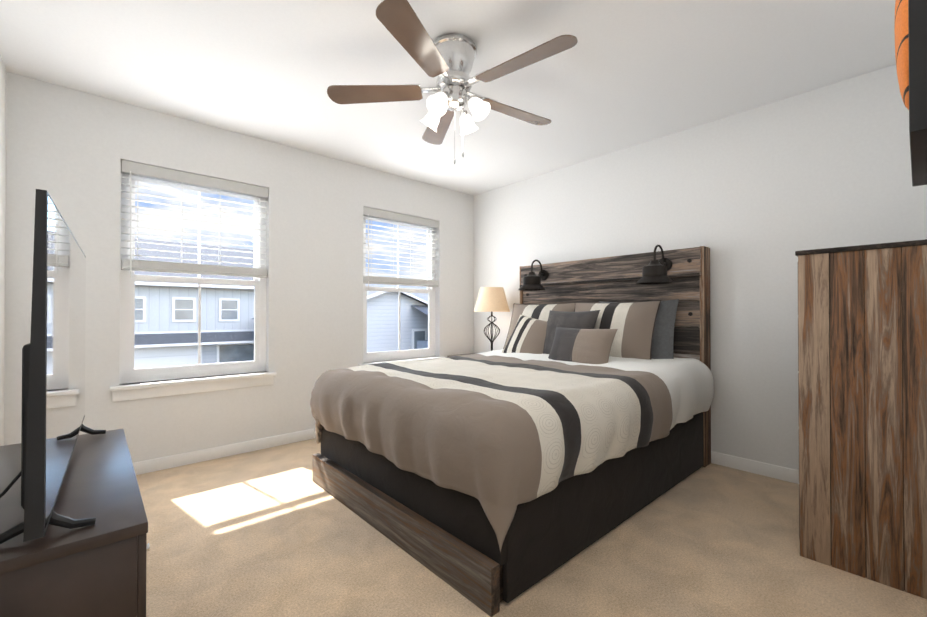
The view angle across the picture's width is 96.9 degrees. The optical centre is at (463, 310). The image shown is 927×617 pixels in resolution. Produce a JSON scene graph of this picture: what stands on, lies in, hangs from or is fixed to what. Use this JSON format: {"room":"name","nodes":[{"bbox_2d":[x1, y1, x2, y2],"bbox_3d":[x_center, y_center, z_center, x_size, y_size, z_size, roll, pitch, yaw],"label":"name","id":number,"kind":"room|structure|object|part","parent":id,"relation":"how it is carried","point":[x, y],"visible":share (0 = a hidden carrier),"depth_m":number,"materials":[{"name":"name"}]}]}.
{"room":"bedroom","nodes":[
{"label":"bedroom","id":0,"kind":"room"},
{"bbox_2d":[0,54,6,445],"bbox_3d":[-1.464,-0.151,0.966,0.140,2.440,3.820,0,-1,-42],"label":"wall","id":1,"kind":"structure","parent":0,"point":[3,76],"depth_m":2.26,"materials":[{"name":"paint"}]},
{"bbox_2d":[4,72,473,462],"bbox_3d":[-1.287,-0.132,3.603,3.655,2.440,0.140,0,-1,-42],"label":"wall","id":2,"kind":"structure","parent":0,"point":[68,149],"depth_m":3.03,"materials":[{"name":"paint"}]},
{"bbox_2d":[109,173,276,401],"bbox_3d":[-1.915,-0.202,2.997,1.010,1.570,0.170,0,-1,-42],"label":"window","id":3,"kind":"structure","parent":2,"relation":"in","point":[130,374],"depth_m":2.93,"materials":[{"name":"plastic"}]},
{"bbox_2d":[121,160,267,277],"bbox_3d":[-1.909,-0.601,2.994,0.902,0.768,0.070,0,-1,-42],"label":"window blind","id":4,"kind":"object","parent":3,"relation":"attached to","point":[130,168],"visible":1,"depth_m":2.94,"materials":[{"name":"white plastic"}]},
{"bbox_2d":[133,428,315,474],"bbox_3d":[-1.235,1.045,3.538,3.655,0.085,0.013,0,-1,-42],"label":"baseboard","id":5,"kind":"structure","parent":2,"relation":"attached to","point":[147,466],"depth_m":3.02,"materials":[{"name":"white wood"}]},
{"bbox_2d":[358,216,445,365],"bbox_3d":[-0.623,-0.193,4.162,1.010,1.570,0.170,0,-1,-42],"label":"window","id":6,"kind":"structure","parent":2,"relation":"in","point":[428,352],"depth_m":4.21,"materials":[{"name":"plastic"}]},
{"bbox_2d":[363,206,438,288],"bbox_3d":[-0.617,-0.592,4.159,0.902,0.768,0.070,0,-1,-42],"label":"window blind","id":7,"kind":"object","parent":6,"relation":"attached to","point":[368,212],"visible":0.94,"depth_m":4.12,"materials":[{"name":"white plastic"}]},
{"bbox_2d":[0,0,895,195],"bbox_3d":[-0.055,-1.402,2.246,3.935,0.080,3.820,0,-1,-42],"label":"ceiling","id":8,"kind":"structure","parent":0,"point":[621,74],"depth_m":2.27,"materials":[{"name":"paint"}]},
{"bbox_2d":[327,0,577,164],"bbox_3d":[-0.010,-1.050,2.127,1.260,0.625,1.260,0,-1,-42],"label":"fan light","id":9,"kind":"object","parent":8,"relation":"hanging from","point":[448,59],"visible":1,"depth_m":2.04,"materials":[{"name":"brown wood"}]},
{"bbox_2d":[136,439,926,616],"bbox_3d":[-0.055,1.118,2.228,3.935,0.080,3.820,0,-1,-42],"label":"floor","id":10,"kind":"structure","parent":0,"point":[276,531],"depth_m":1.76,"materials":[{"name":"carpet"}]},
{"bbox_2d":[0,429,149,616],"bbox_3d":[-1.315,0.796,1.276,0.481,0.550,1.114,0,-1,-42],"label":"tv stand","id":11,"kind":"object","parent":10,"relation":"on","point":[97,568],"visible":0.96,"depth_m":0.99,"materials":[{"name":"brown wood"}]},
{"bbox_2d":[0,189,105,543],"bbox_3d":[-1.370,0.136,1.284,0.368,0.769,1.300,0,-1,-40],"label":"tv","id":12,"kind":"object","parent":11,"relation":"on","point":[53,384],"visible":1,"depth_m":0.92,"materials":[{"name":"black plastic"}]},
{"bbox_2d":[310,245,713,616],"bbox_3d":[0.386,0.301,2.766,2.264,1.562,1.739,0,-1,-42],"label":"bed","id":13,"kind":"object","parent":10,"relation":"on","point":[571,419],"visible":1,"depth_m":2.05,"materials":[{"name":"beige fabric"}]},
{"bbox_3d":[0.366,0.742,2.745,2.050,0.656,1.588,0,-1,-42],"label":"mattress","id":14,"kind":"part","parent":13,"relation":"part of","materials":[{"name":"fabric"}]},
{"bbox_2d":[310,349,713,551],"bbox_3d":[0.337,0.592,2.720,2.134,0.540,1.739,0,-1,-42],"label":"comforter","id":15,"kind":"object","parent":13,"relation":"on","point":[502,446],"depth_m":1.89,"materials":[{"name":"grey fabric"}]},
{"bbox_2d":[518,260,547,290],"bbox_3d":[0.640,-0.332,3.754,0.298,0.283,0.247,0,-1,-42],"label":"sconce","id":16,"kind":"object","parent":13,"relation":"attached to","point":[537,279],"depth_m":3.74,"materials":[{"name":"brown metal"}]},
{"bbox_2d":[636,245,673,284],"bbox_3d":[1.377,-0.338,2.937,0.298,0.283,0.247,0,-1,-42],"label":"sconce","id":17,"kind":"object","parent":13,"relation":"attached to","point":[658,268],"depth_m":2.92,"materials":[{"name":"brown metal"}]},
{"bbox_2d":[795,239,926,598],"bbox_3d":[1.947,0.406,1.969,0.927,1.340,0.443,0,-1,-42],"label":"dresser","id":18,"kind":"object","parent":10,"relation":"on","point":[862,366],"visible":1,"depth_m":1.65,"materials":[{"name":"brown wood"}]},
{"bbox_3d":[0.203,0.783,4.267,0.485,0.620,0.624,0,-1,-42],"label":"nightstand","id":19,"kind":"object","parent":10,"relation":"on","visible":0},
{"bbox_2d":[474,287,509,350],"bbox_3d":[0.289,0.117,4.202,0.370,0.710,0.370,0,-1,-42],"label":"table lamp","id":20,"kind":"object","parent":19,"relation":"on","point":[491,299],"visible":0.92,"depth_m":4.09,"materials":[{"name":"beige fabric"}]},
{"bbox_2d":[474,64,926,469],"bbox_3d":[1.354,-0.133,3.508,0.140,2.440,3.820,0,-1,-42],"label":"wall","id":21,"kind":"structure","parent":0,"point":[754,199],"depth_m":2.78,"materials":[{"name":"paint"}]},
{"bbox_2d":[711,451,798,483],"bbox_3d":[1.308,1.044,3.437,0.013,0.085,3.510,0,-1,-42],"label":"baseboard","id":22,"kind":"structure","parent":21,"relation":"attached to","point":[717,458],"depth_m":2.72,"materials":[{"name":"white wood"}]},
{"bbox_3d":[1.177,-0.152,0.870,3.655,2.440,0.140,0,-1,-42],"label":"wall","id":23,"kind":"structure","parent":0,"visible":0},
{"bbox_2d":[894,0,926,186],"bbox_3d":[1.256,-0.677,1.119,0.600,0.545,0.110,0,-1,-42],"label":"basketball hoop","id":24,"kind":"object","parent":23,"relation":"attached to","point":[910,27],"visible":1,"depth_m":0.94,"materials":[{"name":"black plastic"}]},
{"label":"outside","id":25,"kind":"structure","parent":0,"visible":0},
{"bbox_3d":[-41.493,4.480,45.981,160.000,0.220,116.000,0,-1,-42],"label":"lawn","id":26,"kind":"structure","parent":25,"visible":0},
{"bbox_2d":[134,238,253,368],"bbox_3d":[-27.665,0.015,14.550,39.400,8.299,10.250,0,-1,-42],"label":"house","id":27,"kind":"structure","parent":26,"relation":"on","point":[236,302],"depth_m":21.29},
{"bbox_2d":[252,287,427,352],"bbox_3d":[-2.407,1.541,22.167,13.469,5.356,12.450,0,-1,-42],"label":"house","id":28,"kind":"structure","parent":26,"relation":"on","point":[383,318],"depth_m":20.07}
]}

